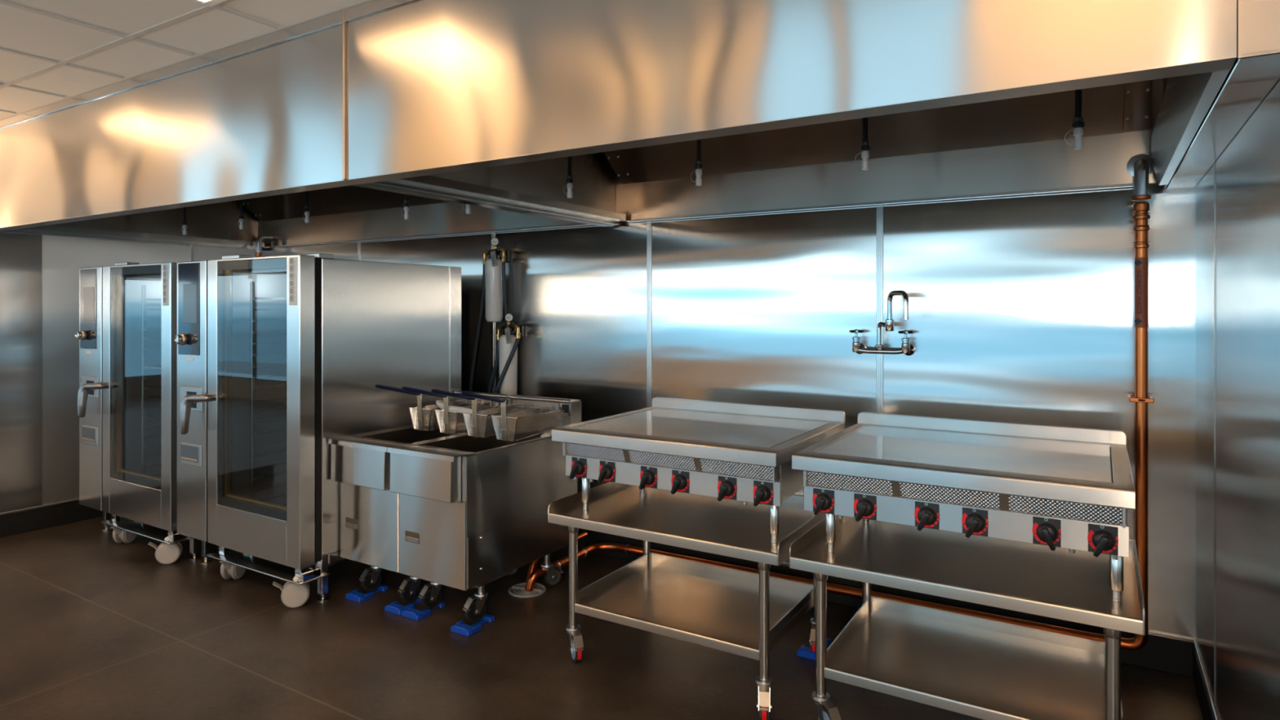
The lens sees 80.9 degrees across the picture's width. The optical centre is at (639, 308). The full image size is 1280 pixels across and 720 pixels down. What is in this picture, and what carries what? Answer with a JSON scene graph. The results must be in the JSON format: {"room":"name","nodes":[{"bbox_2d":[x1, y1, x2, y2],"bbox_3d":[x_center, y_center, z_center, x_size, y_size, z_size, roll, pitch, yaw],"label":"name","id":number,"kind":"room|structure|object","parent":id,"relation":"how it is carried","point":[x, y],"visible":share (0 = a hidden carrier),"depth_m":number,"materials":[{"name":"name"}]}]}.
{"room":"commercial kitchen","nodes":[
{"label":"commercial kitchen","id":0,"kind":"room"},
{"bbox_2d":[0,219,260,513],"bbox_3d":[-4.049,0.085,6.016,0.100,3.030,2.040,0,0,32],"label":"wall","id":1,"kind":"structure","parent":0,"point":[63,257],"depth_m":5.58,"materials":[{"name":"silver metal"}]},
{"bbox_2d":[0,232,42,512],"bbox_3d":[-4.436,0.440,5.286,0.006,1.980,0.370,0,0,32],"label":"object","id":2,"kind":"structure","parent":1,"relation":"attached to","point":[20,255],"depth_m":5.33,"materials":[{"name":"silver metal"}]},
{"bbox_2d":[0,498,79,515],"bbox_3d":[-4.003,1.441,5.981,0.016,0.014,2.028,0,0,32],"label":"trim","id":3,"kind":"structure","parent":1,"relation":"attached to","point":[77,500],"depth_m":5.42,"materials":[{"name":"silver metal"}]},
{"bbox_2d":[0,501,102,537],"bbox_3d":[-4.334,1.525,5.445,0.012,0.150,3.288,0,0,32],"label":"baseboard","id":4,"kind":"structure","parent":1,"relation":"attached to","point":[15,523],"depth_m":5.45,"materials":[{"name":"black"}]},
{"bbox_2d":[190,245,193,261],"bbox_3d":[-3.787,0.440,6.343,0.005,1.980,0.024,0,0,32],"label":"trim","id":5,"kind":"structure","parent":1,"relation":"attached to","point":[191,246],"depth_m":6.34,"materials":[{"name":"silver metal"}]},
{"bbox_2d":[0,0,372,120],"bbox_3d":[-1.307,-1.245,3.793,7.100,0.030,2.960,0,0,32],"label":"ceiling","id":6,"kind":"structure","parent":0,"point":[21,31],"depth_m":3.37,"materials":[{"name":"beige tile"}]},
{"bbox_2d":[0,0,279,114],"bbox_3d":[-1.868,-1.228,2.880,6.900,0.006,0.983,0,0,32],"label":"trim","id":7,"kind":"structure","parent":6,"relation":"attached to","point":[132,37],"depth_m":3.43,"materials":[{"name":"beige"}]},
{"bbox_2d":[191,0,226,6],"bbox_3d":[-1.623,-1.218,2.573,0.680,0.021,0.670,0,0,32],"label":"recessed light","id":8,"kind":"object","parent":6,"relation":"in","point":[207,2],"visible":1,"depth_m":2.98,"materials":[{"name":"white plastic"}]},
{"bbox_2d":[0,9,614,249],"bbox_3d":[-2.346,-0.875,4.958,3.898,0.706,2.022,0,0,32],"label":"exhaust hood","id":9,"kind":"object","parent":6,"relation":"attached to","point":[260,122],"visible":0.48,"depth_m":4.04,"materials":[{"name":"silver metal"}]},
{"bbox_2d":[182,207,187,235],"bbox_3d":[-3.563,-0.852,5.854,0.057,0.560,0.035,0,0,9],"label":"suppression nozzle","id":10,"kind":"object","parent":9,"relation":"hanging from","point":[184,223],"visible":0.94,"depth_m":5.84,"materials":[{"name":"silver metal"}]},
{"bbox_2d":[237,199,244,229],"bbox_3d":[-2.906,-0.852,5.451,0.057,0.560,0.035,0,0,9],"label":"suppression nozzle","id":11,"kind":"object","parent":9,"relation":"hanging from","point":[241,217],"visible":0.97,"depth_m":5.44,"materials":[{"name":"silver metal"}]},
{"bbox_2d":[254,234,273,257],"bbox_3d":[-3.339,0.386,6.657,0.059,2.089,0.154,0,0,32],"label":"pipe","id":12,"kind":"object","parent":9,"relation":"attached to","point":[259,240],"visible":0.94,"depth_m":6.61,"materials":[{"name":"silver metal"}]},
{"bbox_2d":[302,191,310,223],"bbox_3d":[-2.250,-0.852,5.048,0.057,0.560,0.035,0,0,9],"label":"suppression nozzle","id":13,"kind":"object","parent":9,"relation":"hanging from","point":[307,210],"visible":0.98,"depth_m":5.04,"materials":[{"name":"silver metal"}]},
{"bbox_2d":[401,194,409,219],"bbox_3d":[-1.424,-0.817,4.540,0.057,0.560,0.035,0,0,9],"label":"suppression nozzle","id":14,"kind":"object","parent":9,"relation":"hanging from","point":[406,204],"visible":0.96,"depth_m":4.53,"materials":[{"name":"silver metal"}]},
{"bbox_2d":[462,204,471,213],"bbox_3d":[-0.989,-0.817,4.273,0.057,0.560,0.035,0,0,9],"label":"suppression nozzle","id":15,"kind":"object","parent":9,"relation":"hanging from","point":[468,210],"visible":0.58,"depth_m":4.26,"materials":[{"name":"silver metal"}]},
{"bbox_2d":[344,0,1236,225],"bbox_3d":[0.545,-0.875,3.184,2.892,0.706,2.020,0,0,32],"label":"exhaust hood","id":16,"kind":"object","parent":6,"relation":"attached to","point":[482,101],"visible":1,"depth_m":2.58,"materials":[{"name":"silver metal"}]},
{"bbox_2d":[563,156,573,198],"bbox_3d":[-0.376,-0.852,3.897,0.057,0.560,0.035,0,0,9],"label":"suppression nozzle","id":17,"kind":"object","parent":16,"relation":"hanging from","point":[569,180],"visible":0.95,"depth_m":3.88,"materials":[{"name":"silver metal"}]},
{"bbox_2d":[690,139,702,186],"bbox_3d":[0.264,-0.852,3.504,0.057,0.560,0.035,0,0,9],"label":"suppression nozzle","id":18,"kind":"object","parent":16,"relation":"hanging from","point":[698,166],"visible":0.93,"depth_m":3.49,"materials":[{"name":"silver metal"}]},
{"bbox_2d":[854,117,870,169],"bbox_3d":[0.920,-0.852,3.101,0.057,0.560,0.035,0,0,9],"label":"suppression nozzle","id":19,"kind":"object","parent":16,"relation":"hanging from","point":[865,148],"visible":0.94,"depth_m":3.09,"materials":[{"name":"silver metal"}]},
{"bbox_2d":[1064,88,1084,150],"bbox_3d":[1.567,-0.852,2.704,0.057,0.560,0.035,0,0,9],"label":"suppression nozzle","id":20,"kind":"object","parent":16,"relation":"hanging from","point":[1077,124],"visible":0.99,"depth_m":2.69,"materials":[{"name":"silver metal"}]},
{"bbox_2d":[0,514,1203,719],"bbox_3d":[-5.108,1.600,3.815,17.000,0.001,7.100,0,0,32],"label":"floor","id":21,"kind":"structure","parent":0,"point":[93,626],"depth_m":3.44,"materials":[{"name":"brown tile"}]},
{"bbox_2d":[75,261,199,559],"bbox_3d":[-3.151,0.647,5.419,1.236,1.906,1.282,0,0,32],"label":"oven","id":22,"kind":"object","parent":21,"relation":"on","point":[112,481],"visible":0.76,"depth_m":5.12,"materials":[{"name":"silver metal"}]},
{"bbox_2d":[163,265,167,302],"bbox_3d":[-2.956,-0.150,4.674,0.051,0.230,0.002,0,0,32],"label":"print","id":23,"kind":"object","parent":22,"relation":"attached to","point":[165,267],"depth_m":4.67,"materials":[{"name":"grey paper"}]},
{"bbox_2d":[101,284,194,564],"bbox_3d":[-3.024,0.720,5.246,0.890,1.760,1.041,0,0,32],"label":"trolley","id":24,"kind":"object","parent":21,"relation":"on","point":[125,530],"visible":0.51,"depth_m":5.11,"materials":[{"name":"silver metal"}]},
{"bbox_2d":[206,281,349,608],"bbox_3d":[-1.916,0.720,4.565,0.890,1.760,1.041,0,0,32],"label":"trolley","id":25,"kind":"object","parent":21,"relation":"on","point":[295,593],"visible":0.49,"depth_m":4.52,"materials":[{"name":"silver metal"}]},
{"bbox_2d":[174,253,461,601],"bbox_3d":[-2.043,0.647,4.739,1.236,1.906,1.282,0,0,32],"label":"oven","id":26,"kind":"object","parent":21,"relation":"on","point":[352,327],"visible":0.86,"depth_m":4.40,"materials":[{"name":"silver metal"}]},
{"bbox_2d":[289,258,295,302],"bbox_3d":[-1.849,-0.150,3.994,0.051,0.230,0.002,0,0,32],"label":"print","id":27,"kind":"object","parent":26,"relation":"attached to","point":[292,261],"depth_m":3.99,"materials":[{"name":"grey paper"}]},
{"bbox_2d":[345,583,390,602],"bbox_3d":[-1.509,1.583,4.210,0.123,0.034,0.250,0,0,32],"label":"cup","id":28,"kind":"object","parent":21,"relation":"on","point":[354,595],"visible":0.97,"depth_m":4.12,"materials":[{"name":"blue plastic"}]},
{"bbox_2d":[384,597,420,615],"bbox_3d":[-1.236,1.583,4.043,0.123,0.034,0.250,0,0,32],"label":"cup","id":29,"kind":"object","parent":21,"relation":"on","point":[395,608],"visible":0.66,"depth_m":3.95,"materials":[{"name":"blue plastic"}]},
{"bbox_2d":[328,390,514,603],"bbox_3d":[-1.228,1.065,4.413,0.487,1.055,1.030,0,0,32],"label":"fryer","id":30,"kind":"object","parent":21,"relation":"on","point":[369,510],"visible":0.4,"depth_m":4.04,"materials":[{"name":"silver metal"}]},
{"bbox_2d":[374,384,481,431],"bbox_3d":[-1.269,0.579,4.548,0.191,0.303,0.819,0,0,32],"label":"basket","id":31,"kind":"object","parent":30,"relation":"in","point":[422,420],"visible":0.53,"depth_m":4.47,"materials":[{"name":"silver metal"}]},
{"bbox_2d":[401,386,508,434],"bbox_3d":[-1.056,0.579,4.417,0.363,0.303,0.819,0,0,32],"label":"basket","id":32,"kind":"object","parent":30,"relation":"in","point":[445,414],"depth_m":4.36,"materials":[{"name":"silver metal"}]},
{"bbox_2d":[401,600,447,620],"bbox_3d":[-1.125,1.583,3.975,0.123,0.034,0.250,0,0,32],"label":"cup","id":33,"kind":"object","parent":21,"relation":"on","point":[411,612],"visible":0.85,"depth_m":3.88,"materials":[{"name":"blue plastic"}]},
{"bbox_2d":[450,613,495,636],"bbox_3d":[-0.823,1.583,3.789,0.123,0.034,0.250,0,0,32],"label":"cup","id":34,"kind":"object","parent":21,"relation":"on","point":[460,628],"visible":0.96,"depth_m":3.70,"materials":[{"name":"blue plastic"}]},
{"bbox_2d":[386,395,581,622],"bbox_3d":[-0.819,1.065,4.168,0.487,1.055,1.040,0,0,32],"label":"fryer","id":35,"kind":"object","parent":21,"relation":"on","point":[473,511],"visible":0.98,"depth_m":3.86,"materials":[{"name":"silver metal"}]},
{"bbox_2d":[430,388,537,438],"bbox_3d":[-0.890,0.579,4.315,0.191,0.303,0.819,0,0,32],"label":"basket","id":36,"kind":"object","parent":35,"relation":"in","point":[485,433],"visible":0.62,"depth_m":4.25,"materials":[{"name":"silver metal"}]},
{"bbox_2d":[460,391,564,441],"bbox_3d":[-0.705,0.579,4.201,0.191,0.303,0.819,0,0,32],"label":"basket","id":37,"kind":"object","parent":35,"relation":"in","point":[537,428],"visible":0.92,"depth_m":4.19,"materials":[{"name":"silver metal"}]},
{"bbox_2d":[540,430,551,436],"bbox_3d":[-0.499,0.711,4.306,0.064,0.028,0.210,0,0,32],"label":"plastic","id":38,"kind":"object","parent":35,"relation":"on","point":[548,433],"visible":0.43,"depth_m":4.24,"materials":[{"name":"white plastic"}]},
{"bbox_2d":[508,582,546,598],"bbox_3d":[-0.637,1.591,4.244,0.212,0.021,0.212,0,0,32],"label":"floor drain","id":39,"kind":"object","parent":21,"relation":"on","point":[517,590],"visible":0.88,"depth_m":4.22,"materials":[{"name":"grey metal"}]},
{"bbox_2d":[525,531,587,582],"bbox_3d":[-0.501,1.505,4.547,0.046,0.166,0.572,0,0,32],"label":"pipe","id":40,"kind":"object","parent":39,"relation":"on","point":[584,535],"visible":0.19,"depth_m":4.35,"materials":[{"name":"orange"}]},
{"bbox_2d":[547,481,825,719],"bbox_3d":[0.253,1.250,3.494,1.123,0.700,0.882,0,0,32],"label":"stand","id":41,"kind":"object","parent":21,"relation":"on","point":[746,614],"visible":0.87,"depth_m":3.40,"materials":[{"name":"silver metal"}]},
{"bbox_2d":[567,525,578,533],"bbox_3d":[-0.307,1.008,3.451,0.051,0.039,0.051,0,0,32],"label":"socket","id":42,"kind":"object","parent":41,"relation":"attached to","point":[571,529],"depth_m":3.43,"materials":[{"name":"silver metal"}]},
{"bbox_2d":[547,481,825,565],"bbox_3d":[0.252,0.944,3.492,1.123,0.088,0.762,0,0,32],"label":"shelf","id":43,"kind":"object","parent":41,"relation":"attached to","point":[732,528],"depth_m":3.36,"materials":[{"name":"silver metal"}]},
{"bbox_2d":[574,560,814,660],"bbox_3d":[0.264,1.369,3.485,0.914,0.042,0.680,0,0,32],"label":"shelf","id":44,"kind":"object","parent":41,"relation":"attached to","point":[715,609],"depth_m":3.42,"materials":[{"name":"silver metal"}]},
{"bbox_2d":[551,397,844,542],"bbox_3d":[0.302,0.725,3.597,1.100,0.435,0.930,0,0,32],"label":"griddle","id":45,"kind":"object","parent":41,"relation":"on","point":[743,452],"visible":0.94,"depth_m":3.33,"materials":[{"name":"silver metal"}]},
{"bbox_2d":[651,397,844,429],"bbox_3d":[0.540,0.558,3.985,1.100,0.103,0.020,0,0,32],"label":"backsplash","id":46,"kind":"structure","parent":45,"relation":"attached to","point":[686,404],"depth_m":3.94,"materials":[{"name":"silver metal"}]},
{"bbox_2d":[757,562,770,570],"bbox_3d":[0.490,1.008,2.961,0.051,0.039,0.051,0,0,32],"label":"socket","id":47,"kind":"object","parent":41,"relation":"attached to","point":[762,566],"depth_m":2.94,"materials":[{"name":"silver metal"}]},
{"bbox_2d":[796,637,831,660],"bbox_3d":[0.837,1.583,3.526,0.123,0.034,0.250,0,0,32],"label":"cup","id":48,"kind":"object","parent":21,"relation":"on","point":[804,651],"visible":0.47,"depth_m":3.44,"materials":[{"name":"blue plastic"}]},
{"bbox_2d":[789,515,1144,719],"bbox_3d":[1.246,1.250,2.885,1.123,0.700,0.882,0,0,32],"label":"stand","id":49,"kind":"object","parent":21,"relation":"on","point":[973,666],"visible":0.97,"depth_m":2.79,"materials":[{"name":"silver metal"}]},
{"bbox_2d":[813,573,827,582],"bbox_3d":[0.685,1.008,2.842,0.051,0.039,0.051,0,0,32],"label":"socket","id":50,"kind":"object","parent":49,"relation":"attached to","point":[818,577],"depth_m":2.82,"materials":[{"name":"silver metal"}]},
{"bbox_2d":[791,412,1135,602],"bbox_3d":[1.295,0.725,2.987,1.100,0.435,0.930,0,0,32],"label":"griddle","id":51,"kind":"object","parent":49,"relation":"on","point":[1072,488],"visible":1,"depth_m":2.72,"materials":[{"name":"silver metal"}]},
{"bbox_2d":[857,412,1126,444],"bbox_3d":[1.533,0.558,3.375,1.100,0.103,0.020,0,0,32],"label":"backsplash","id":52,"kind":"structure","parent":51,"relation":"attached to","point":[1094,435],"depth_m":3.33,"materials":[{"name":"silver metal"}]},
{"bbox_2d":[824,606,1105,719],"bbox_3d":[1.257,1.369,2.876,0.914,0.042,0.680,0,0,32],"label":"shelf","id":53,"kind":"object","parent":49,"relation":"attached to","point":[985,672],"depth_m":2.82,"materials":[{"name":"silver metal"}]},
{"bbox_2d":[789,515,1144,635],"bbox_3d":[1.244,0.944,2.882,1.123,0.088,0.762,0,0,32],"label":"shelf","id":54,"kind":"object","parent":49,"relation":"attached to","point":[1060,584],"depth_m":2.73,"materials":[{"name":"silver metal"}]},
{"bbox_2d":[1103,627,1122,639],"bbox_3d":[1.483,1.008,2.352,0.051,0.039,0.051,0,0,32],"label":"socket","id":55,"kind":"object","parent":49,"relation":"attached to","point":[1109,633],"depth_m":2.33,"materials":[{"name":"silver metal"}]},
{"bbox_2d":[261,78,1195,639],"bbox_3d":[-0.507,0.085,5.097,7.100,3.030,0.100,0,0,32],"label":"wall","id":56,"kind":"structure","parent":0,"point":[1021,308],"depth_m":3.91,"materials":[{"name":"silver metal"}]},
{"bbox_2d":[357,241,360,260],"bbox_3d":[-2.299,0.440,6.134,0.036,1.980,0.007,0,0,32],"label":"trim","id":57,"kind":"structure","parent":56,"relation":"attached to","point":[358,242],"depth_m":6.13,"materials":[{"name":"silver metal"}]},
{"bbox_2d":[468,237,513,391],"bbox_3d":[-1.067,0.072,5.275,0.391,1.129,0.176,0,0,32],"label":"water filter","id":58,"kind":"object","parent":56,"relation":"attached to","point":[494,282],"visible":0.91,"depth_m":5.18,"materials":[{"name":"white plastic"}]},
{"bbox_2d":[491,231,495,392],"bbox_3d":[-1.052,0.440,5.369,0.036,1.980,0.007,0,0,32],"label":"trim","id":59,"kind":"structure","parent":56,"relation":"attached to","point":[493,233],"depth_m":5.36,"materials":[{"name":"silver metal"}]},
{"bbox_2d":[487,312,524,395],"bbox_3d":[-0.949,0.343,5.168,0.284,0.621,0.208,0,0,6],"label":"water filter","id":60,"kind":"object","parent":56,"relation":"attached to","point":[506,356],"visible":0.9,"depth_m":5.10,"materials":[{"name":"white plastic"}]},
{"bbox_2d":[646,221,651,408],"bbox_3d":[0.057,0.440,4.688,0.036,1.980,0.007,0,0,32],"label":"trim","id":61,"kind":"structure","parent":56,"relation":"attached to","point":[648,223],"depth_m":4.69,"materials":[{"name":"silver metal"}]},
{"bbox_2d":[524,154,1154,650],"bbox_3d":[0.896,0.455,4.017,3.058,2.279,0.650,0,0,19],"label":"riser pipe","id":62,"kind":"object","parent":56,"relation":"attached to","point":[1140,166],"visible":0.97,"depth_m":3.26,"materials":[{"name":"orange"}]},
{"bbox_2d":[875,204,883,413],"bbox_3d":[1.262,0.440,3.948,0.036,1.980,0.007,0,0,32],"label":"trim","id":63,"kind":"structure","parent":56,"relation":"attached to","point":[879,208],"depth_m":3.94,"materials":[{"name":"silver metal"}]},
{"bbox_2d":[565,528,1194,677],"bbox_3d":[-0.536,1.525,5.049,6.900,0.150,0.012,0,0,32],"label":"baseboard","id":64,"kind":"structure","parent":56,"relation":"attached to","point":[1174,656],"depth_m":3.76,"materials":[{"name":"black"}]},
{"bbox_2d":[848,290,915,355],"bbox_3d":[1.219,0.079,3.821,0.338,0.332,0.265,0,0,32],"label":"faucet","id":65,"kind":"object","parent":56,"relation":"attached to","point":[859,348],"visible":1,"depth_m":3.81,"materials":[{"name":"silver metal"}]},
{"bbox_2d":[780,562,1195,643],"bbox_3d":[-0.537,1.441,5.047,6.900,0.014,0.016,0,0,32],"label":"trim","id":66,"kind":"structure","parent":56,"relation":"attached to","point":[1149,633],"depth_m":3.29,"materials":[{"name":"silver metal"}]},
{"bbox_2d":[1195,0,1279,719],"bbox_3d":[1.325,0.085,1.391,0.100,3.030,4.300,0,0,32],"label":"wall","id":67,"kind":"structure","parent":0,"point":[1247,171],"depth_m":2.20,"materials":[{"name":"silver metal"}]},
{"bbox_2d":[1192,644,1215,719],"bbox_3d":[1.274,1.525,1.415,0.012,0.150,4.288,0,0,32],"label":"baseboard","id":68,"kind":"structure","parent":67,"relation":"attached to","point":[1207,713],"depth_m":2.97,"materials":[{"name":"black"}]},
{"bbox_2d":[1194,640,1218,719],"bbox_3d":[1.276,1.441,1.414,0.008,0.014,4.288,0,0,32],"label":"trim","id":69,"kind":"structure","parent":67,"relation":"attached to","point":[1195,642],"depth_m":2.88,"materials":[{"name":"silver metal"}]},
{"bbox_2d":[1213,161,1215,707],"bbox_3d":[2.071,0.510,2.705,0.004,2.080,0.020,0,0,32],"label":"trim","id":70,"kind":"structure","parent":67,"relation":"attached to","point":[1214,163],"depth_m":2.70,"materials":[{"name":"silver metal"}]},
{"bbox_2d":[1167,0,1279,188],"bbox_3d":[1.830,-0.876,2.411,0.104,0.703,2.029,0,0,32],"label":"trim","id":71,"kind":"structure","parent":67,"relation":"attached to","point":[1255,71],"depth_m":1.79,"materials":[{"name":"silver metal"}]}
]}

